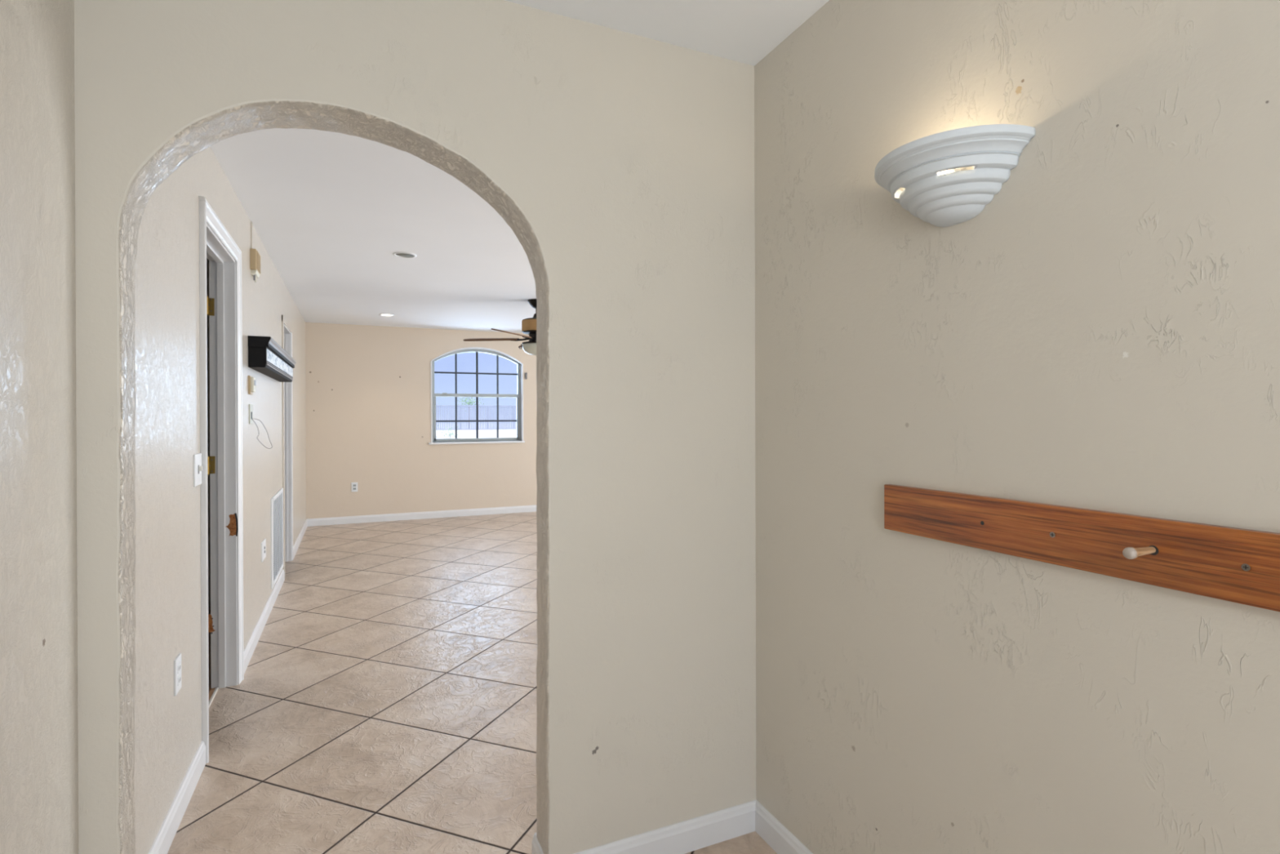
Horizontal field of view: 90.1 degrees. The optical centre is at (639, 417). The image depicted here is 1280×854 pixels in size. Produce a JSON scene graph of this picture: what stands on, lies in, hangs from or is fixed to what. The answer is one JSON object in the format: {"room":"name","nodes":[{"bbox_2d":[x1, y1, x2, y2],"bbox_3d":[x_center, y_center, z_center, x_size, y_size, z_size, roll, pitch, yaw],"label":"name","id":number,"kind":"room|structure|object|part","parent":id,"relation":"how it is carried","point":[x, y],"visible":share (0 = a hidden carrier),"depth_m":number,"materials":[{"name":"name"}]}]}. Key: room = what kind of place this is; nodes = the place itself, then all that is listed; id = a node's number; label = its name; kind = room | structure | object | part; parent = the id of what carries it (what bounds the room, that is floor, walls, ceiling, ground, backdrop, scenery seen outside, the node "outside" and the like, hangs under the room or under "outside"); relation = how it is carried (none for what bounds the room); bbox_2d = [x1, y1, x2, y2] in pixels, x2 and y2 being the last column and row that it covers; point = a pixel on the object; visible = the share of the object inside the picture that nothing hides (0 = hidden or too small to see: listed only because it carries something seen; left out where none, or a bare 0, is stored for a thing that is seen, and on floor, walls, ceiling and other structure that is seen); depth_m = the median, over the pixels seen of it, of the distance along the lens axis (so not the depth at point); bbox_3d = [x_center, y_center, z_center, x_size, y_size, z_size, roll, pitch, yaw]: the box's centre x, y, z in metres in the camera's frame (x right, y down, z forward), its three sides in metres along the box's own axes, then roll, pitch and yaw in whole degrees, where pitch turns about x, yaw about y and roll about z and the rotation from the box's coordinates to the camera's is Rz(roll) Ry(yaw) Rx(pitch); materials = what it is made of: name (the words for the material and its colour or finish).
{"room":"entryway","nodes":[
{"label":"entryway","id":0,"kind":"room"},
{"bbox_2d":[0,0,306,853],"bbox_3d":[-1.863,0.086,2.725,0.106,2.470,10.896,0,0,-24],"label":"wall","id":1,"kind":"structure","parent":0,"point":[39,716],"depth_m":1.32,"materials":[{"name":"beige paint"}]},
{"bbox_2d":[148,740,205,853],"bbox_3d":[-1.448,1.276,1.952,0.013,0.090,1.060,0,0,-24],"label":"baseboard","id":2,"kind":"structure","parent":1,"relation":"attached to","point":[162,844],"depth_m":2.09,"materials":[{"name":"white wood"}]},
{"bbox_2d":[173,653,181,695],"bbox_3d":[-1.518,0.843,2.099,0.010,0.115,0.072,0,0,-24],"label":"wall outlet","id":3,"kind":"object","parent":1,"relation":"attached to","point":[177,662],"visible":1,"depth_m":2.08,"materials":[{"name":"white plastic"}]},
{"bbox_2d":[177,662,180,673],"bbox_3d":[-1.516,0.823,2.100,0.003,0.028,0.034,0,0,-24],"label":"socket","id":4,"kind":"object","parent":3,"relation":"attached to","point":[178,663],"depth_m":2.09,"materials":[{"name":"white plastic"}]},
{"bbox_2d":[177,674,180,685],"bbox_3d":[-1.516,0.863,2.100,0.003,0.028,0.034,0,0,-24],"label":"socket","id":5,"kind":"object","parent":3,"relation":"attached to","point":[179,675],"depth_m":2.10,"materials":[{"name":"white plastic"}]},
{"bbox_2d":[193,453,202,486],"bbox_3d":[-1.641,0.193,2.379,0.019,0.117,0.112,0,0,-24],"label":"light switch","id":6,"kind":"object","parent":1,"relation":"attached to","point":[197,468],"visible":1,"depth_m":2.37,"materials":[{"name":"white plastic"}]},
{"bbox_2d":[198,195,244,763],"bbox_3d":[-1.895,0.242,2.795,0.149,2.161,0.874,0,0,-24],"label":"door frame","id":7,"kind":"structure","parent":1,"relation":"in","point":[224,308],"depth_m":3.12,"materials":[{"name":"white wood"}]},
{"bbox_2d":[248,404,253,423],"bbox_3d":[-2.194,-0.021,3.601,0.008,0.110,0.105,0,0,-24],"label":"plate","id":8,"kind":"object","parent":1,"relation":"attached to","point":[251,406],"visible":1,"depth_m":3.59,"materials":[{"name":"white plastic"}]},
{"bbox_2d":[251,417,272,448],"bbox_3d":[-2.186,0.093,3.677,0.035,0.178,0.137,0,0,17],"label":"loose wire","id":9,"kind":"object","parent":8,"relation":"hanging from","point":[252,418],"visible":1,"depth_m":3.69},
{"bbox_2d":[248,375,255,394],"bbox_3d":[-2.174,-0.181,3.579,0.029,0.104,0.090,0,0,-24],"label":"thermostat","id":10,"kind":"object","parent":1,"relation":"attached to","point":[251,380],"visible":1,"depth_m":3.55,"materials":[{"name":"plastic"}]},
{"bbox_3d":[-2.182,-0.181,3.576,0.011,0.104,0.090,0,0,-24],"label":"plate","id":11,"kind":"part","parent":10,"relation":"part of","materials":[{"name":"plastic"}]},
{"bbox_2d":[250,221,253,248],"bbox_3d":[-2.224,-1.040,3.658,0.008,0.159,0.027,0,0,-24],"label":"cable cover","id":12,"kind":"object","parent":1,"relation":"attached to","point":[251,223],"visible":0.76,"depth_m":3.65,"materials":[{"name":"beige paint"}]},
{"bbox_2d":[249,248,261,282],"bbox_3d":[-2.226,-0.874,3.698,0.035,0.170,0.170,0,0,-24],"label":"door chime","id":13,"kind":"object","parent":1,"relation":"attached to","point":[255,257],"visible":1,"depth_m":3.63,"materials":[{"name":"plastic"}]},
{"bbox_2d":[256,250,261,273],"bbox_3d":[-2.215,-0.902,3.708,0.005,0.100,0.150,0,0,-24],"label":"grille","id":14,"kind":"object","parent":13,"relation":"attached to","point":[258,257],"depth_m":3.69,"materials":[{"name":"plastic"}]},
{"bbox_2d":[261,537,266,562],"bbox_3d":[-2.405,0.847,4.085,0.010,0.120,0.180,0,0,-24],"label":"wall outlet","id":15,"kind":"object","parent":1,"relation":"attached to","point":[264,542],"visible":1,"depth_m":4.07,"materials":[{"name":"white plastic"}]},
{"bbox_2d":[243,568,284,673],"bbox_3d":[-2.452,1.274,4.200,0.013,0.090,2.143,0,0,-24],"label":"baseboard","id":16,"kind":"structure","parent":1,"relation":"attached to","point":[249,650],"depth_m":3.94,"materials":[{"name":"white wood"}]},
{"bbox_2d":[247,335,296,382],"bbox_3d":[-2.463,-0.367,4.328,0.112,0.172,1.706,0,0,-24],"label":"wall shelf","id":17,"kind":"object","parent":1,"relation":"attached to","point":[266,356],"visible":1,"depth_m":3.75,"materials":[{"name":"black paint"}]},
{"bbox_3d":[-2.464,-0.425,4.328,0.110,0.056,1.706,0,0,-24],"label":"crown moulding","id":18,"kind":"part","parent":17,"relation":"part of","materials":[{"name":"black paint"}]},
{"bbox_3d":[-2.428,-0.355,4.331,0.004,0.066,1.650,0,0,-24],"label":"panel","id":19,"kind":"part","parent":17,"relation":"part of","materials":[{"name":"silver metal"}]},
{"bbox_3d":[-2.418,-0.434,4.348,0.014,0.034,1.702,0,0,-24],"label":"moulding","id":20,"kind":"part","parent":17,"relation":"part of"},
{"bbox_2d":[271,488,283,589],"bbox_3d":[-2.725,0.883,4.802,0.012,0.634,0.750,0,0,-24],"label":"air vent","id":21,"kind":"object","parent":1,"relation":"in","point":[277,500],"visible":1,"depth_m":4.75,"materials":[{"name":"white plastic"}]},
{"bbox_2d":[281,315,293,578],"bbox_3d":[-3.114,0.243,5.532,0.124,2.152,0.812,0,0,-24],"label":"door","id":22,"kind":"structure","parent":1,"relation":"in","point":[286,330],"depth_m":5.85,"materials":[{"name":"beige paint"}]},
{"bbox_3d":[-3.217,0.266,5.898,0.013,2.102,0.059,0,0,-24],"label":"casing","id":23,"kind":"part","parent":22,"relation":"part of","materials":[{"name":"white wood"}]},
{"bbox_2d":[293,519,307,559],"bbox_3d":[-3.630,1.271,6.834,0.013,0.090,1.954,0,0,-24],"label":"baseboard","id":24,"kind":"structure","parent":1,"relation":"attached to","point":[301,534],"depth_m":6.66,"materials":[{"name":"white wood"}]},
{"bbox_2d":[206,258,210,606],"bbox_3d":[-3.961,0.074,4.032,2.658,2.500,6.996,0,0,-24],"label":"wall","id":25,"kind":"structure","parent":0,"point":[207,260],"depth_m":4.46,"materials":[{"name":"paint"}]},
{"bbox_2d":[208,606,211,691],"bbox_3d":[-3.912,1.374,4.056,2.558,0.100,6.796,0,0,-24],"label":"floor","id":26,"kind":"structure","parent":0,"point":[209,607],"depth_m":3.52,"materials":[{"name":"brown wood"}]},
{"bbox_2d":[210,128,536,333],"bbox_3d":[0.062,-1.200,5.841,6.210,0.161,6.974,0,0,-24],"label":"ceiling","id":27,"kind":"structure","parent":0,"point":[331,211],"depth_m":3.93,"materials":[{"name":"white paint"}]},
{"bbox_2d":[379,313,394,315],"bbox_3d":[-2.824,-1.143,7.127,0.158,0.012,0.158,0,0,-24],"label":"recessed light","id":28,"kind":"object","parent":27,"relation":"in","point":[381,314],"visible":1,"depth_m":7.09,"materials":[{"name":"white plastic"}]},
{"bbox_2d":[392,251,416,257],"bbox_3d":[-1.628,-1.125,4.419,0.158,0.009,0.158,0,0,-24],"label":"recessed light","id":29,"kind":"object","parent":27,"relation":"in","point":[399,254],"visible":1,"depth_m":4.41,"materials":[{"name":"white plastic"}]},
{"bbox_2d":[463,298,537,355],"bbox_3d":[-0.986,-0.866,6.285,1.379,0.558,1.396,0,0,-24],"label":"ceiling fan","id":30,"kind":"object","parent":27,"relation":"hanging from","point":[528,325],"visible":0.38,"depth_m":6.14,"materials":[{"name":"brown metal"}]},
{"bbox_3d":[-1.468,-0.766,6.274,0.540,0.044,0.147,0,0,5],"label":"blade","id":31,"kind":"part","parent":30,"relation":"part of","materials":[{"name":"brown wood"}]},
{"bbox_3d":[-1.167,-0.766,5.795,0.147,0.044,0.540,0,0,21],"label":"blade","id":32,"kind":"part","parent":30,"relation":"part of","materials":[{"name":"brown wood"}]},
{"bbox_3d":[-1.168,-0.767,6.250,0.202,0.036,0.024,0,0,5],"label":"blade arm","id":33,"kind":"part","parent":30,"relation":"part of","materials":[{"name":"brown metal"}]},
{"bbox_3d":[-0.999,-0.659,6.234,0.296,0.107,0.296,0,0,-24],"label":"lamp shade","id":34,"kind":"part","parent":30,"relation":"part of","materials":[{"name":"white glass"}]},
{"bbox_2d":[74,0,755,853],"bbox_3d":[-0.381,0.098,1.779,1.829,2.440,0.124,0,0,-24],"label":"wall","id":35,"kind":"structure","parent":0,"point":[620,164],"depth_m":1.80,"materials":[{"name":"beige paint"}]},
{"bbox_2d":[532,831,543,853],"bbox_3d":[-0.285,1.273,1.826,0.013,0.090,0.139,0,0,-24],"label":"baseboard","id":36,"kind":"structure","parent":35,"relation":"attached to","point":[536,847],"depth_m":1.85,"materials":[{"name":"white wood"}]},
{"bbox_2d":[573,800,755,853],"bbox_3d":[0.058,1.272,1.901,0.698,0.090,0.013,0,0,-24],"label":"baseboard","id":37,"kind":"structure","parent":35,"relation":"attached to","point":[689,835],"depth_m":1.94,"materials":[{"name":"white wood"}]},
{"bbox_2d":[305,322,537,519],"bbox_3d":[-1.349,-0.007,9.032,6.230,2.620,0.200,0,0,-24],"label":"wall","id":38,"kind":"structure","parent":0,"point":[368,388],"depth_m":8.12,"materials":[{"name":"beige paint"}]},
{"bbox_2d":[351,482,357,491],"bbox_3d":[-3.546,0.863,7.936,0.072,0.116,0.010,0,0,-24],"label":"wall outlet","id":39,"kind":"object","parent":38,"relation":"attached to","point":[353,485],"visible":1,"depth_m":7.93,"materials":[{"name":"white plastic"}]},
{"bbox_2d":[306,504,536,526],"bbox_3d":[-1.299,1.258,8.938,5.986,0.090,0.013,0,0,-24],"label":"baseboard","id":40,"kind":"structure","parent":38,"relation":"attached to","point":[497,510],"depth_m":8.23,"materials":[{"name":"white wood"}]},
{"bbox_2d":[428,346,524,444],"bbox_3d":[-2.194,-0.297,8.602,1.258,1.291,0.163,0,0,-24],"label":"window","id":41,"kind":"structure","parent":38,"relation":"in","point":[434,441],"depth_m":8.64,"materials":[{"name":"plastic"}]},
{"bbox_3d":[-2.183,0.335,8.583,1.258,0.026,0.118,0,0,-24],"label":"sill","id":42,"kind":"part","parent":41,"relation":"part of","materials":[{"name":"white wood"}]},
{"bbox_3d":[-2.206,-0.299,8.647,1.183,0.044,0.062,0,0,-24],"label":"meeting rail","id":43,"kind":"part","parent":41,"relation":"part of","materials":[{"name":"plastic"}]},
{"bbox_3d":[-2.201,0.002,8.639,1.123,0.610,0.040,0,0,-24],"label":"sash","id":44,"kind":"part","parent":41,"relation":"part of","materials":[{"name":"plastic"}]},
{"bbox_2d":[167,511,777,853],"bbox_3d":[0.887,1.359,3.956,6.062,0.100,10.896,0,0,-24],"label":"floor","id":45,"kind":"structure","parent":0,"point":[384,702],"depth_m":2.91,"materials":[{"name":"tile"}]},
{"bbox_2d":[504,0,829,66],"bbox_3d":[0.406,-1.169,-0.139,1.949,0.100,4.058,0,0,-24],"label":"ceiling","id":46,"kind":"structure","parent":0,"point":[746,32],"depth_m":1.80,"materials":[{"name":"white paint"}]},
{"bbox_2d":[754,0,1279,853],"bbox_3d":[1.224,0.097,0.283,0.120,2.440,3.918,0,0,-24],"label":"wall","id":47,"kind":"structure","parent":0,"point":[1104,334],"depth_m":1.23,"materials":[{"name":"beige paint"}]},
{"bbox_2d":[755,799,813,853],"bbox_3d":[1.167,1.272,0.259,0.013,0.090,3.918,0,0,-24],"label":"baseboard","id":48,"kind":"structure","parent":47,"relation":"attached to","point":[779,837],"depth_m":1.94,"materials":[{"name":"white wood"}]},
{"bbox_2d":[874,124,1035,226],"bbox_3d":[0.600,-0.479,1.321,0.168,0.135,0.335,0,0,-24],"label":"wall sconce","id":49,"kind":"object","parent":47,"relation":"attached to","point":[936,193],"visible":1,"depth_m":1.26,"materials":[{"name":"white paint"}]},
{"bbox_3d":[0.626,-0.509,1.333,0.042,0.034,0.034,0,0,-24],"label":"bulb","id":50,"kind":"part","parent":49,"relation":"part of","materials":[{"name":"white glass"}]},
{"bbox_2d":[949,168,960,173],"bbox_3d":[0.660,-0.509,1.348,0.033,0.032,0.032,0,0,-24],"label":"bulb","id":51,"kind":"object","parent":49,"relation":"attached to","point":[953,170],"depth_m":1.33,"materials":[{"name":"white glass"}]},
{"bbox_2d":[884,484,1279,612],"bbox_3d":[0.909,0.213,0.739,0.085,0.106,1.706,0,0,-24],"label":"coat rack","id":52,"kind":"object","parent":47,"relation":"attached to","point":[1242,566],"visible":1,"depth_m":1.07,"materials":[{"name":"brown wood"}]},
{"bbox_2d":[1148,545,1158,555],"bbox_3d":[0.813,0.210,1.012,0.001,0.016,0.016,0,0,-24],"label":"socket","id":53,"kind":"object","parent":52,"relation":"attached to","point":[1154,548],"depth_m":1.01,"materials":[{"name":"brown wood"}]},
{"label":"outside","id":54,"kind":"structure","parent":0,"visible":0},
{"bbox_2d":[435,422,516,438],"bbox_3d":[8.167,1.127,79.752,240.000,0.240,121.054,0,0,-24],"label":"yard","id":55,"kind":"structure","parent":54,"point":[482,433],"depth_m":49.69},
{"bbox_2d":[435,425,466,438],"bbox_3d":[-8.605,0.855,29.086,1.307,1.044,1.201,0,0,-24],"label":"shrub","id":56,"kind":"object","parent":55,"relation":"on","point":[437,425],"visible":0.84,"depth_m":28.99,"materials":[{"name":"green plant"}]},
{"bbox_2d":[457,396,479,413],"bbox_3d":[-17.154,-0.629,64.407,2.538,3.690,2.787,0,0,-24],"label":"tree","id":57,"kind":"object","parent":55,"relation":"on","point":[463,397],"visible":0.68,"depth_m":64.46,"materials":[{"name":"green plant"}]},
{"bbox_2d":[435,404,515,430],"bbox_3d":[-12.008,0.003,60.355,24.560,2.310,0.120,0,0,-24],"label":"fence","id":58,"kind":"object","parent":55,"relation":"on","point":[510,412],"visible":0.27,"depth_m":58.82,"materials":[{"name":"grey plastic"}]},
{"bbox_3d":[-17.572,0.011,57.867,2.450,2.280,0.070,0,0,-24],"label":"panel","id":59,"kind":"part","parent":58,"relation":"part of","materials":[{"name":"grey plastic"}]},
{"bbox_3d":[-16.454,0.022,58.367,0.120,2.310,0.120,0,0,-24],"label":"post","id":60,"kind":"part","parent":58,"relation":"part of","materials":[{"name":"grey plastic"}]},
{"bbox_3d":[-15.335,0.002,58.867,2.450,2.280,0.070,0,0,-24],"label":"panel","id":61,"kind":"part","parent":58,"relation":"part of","materials":[{"name":"grey plastic"}]},
{"bbox_3d":[-14.217,0.012,59.367,0.120,2.310,0.120,0,0,-24],"label":"post","id":62,"kind":"part","parent":58,"relation":"part of","materials":[{"name":"grey plastic"}]},
{"bbox_3d":[-13.099,-0.007,59.867,2.450,2.280,0.070,0,0,-24],"label":"panel","id":63,"kind":"part","parent":58,"relation":"part of","materials":[{"name":"grey plastic"}]},
{"bbox_3d":[-11.980,0.003,60.367,0.120,2.310,0.120,0,0,-24],"label":"post","id":64,"kind":"part","parent":58,"relation":"part of","materials":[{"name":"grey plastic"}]},
{"bbox_3d":[-10.862,-0.017,60.867,2.450,2.280,0.070,0,0,-24],"label":"panel","id":65,"kind":"part","parent":58,"relation":"part of","materials":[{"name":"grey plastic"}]}
]}

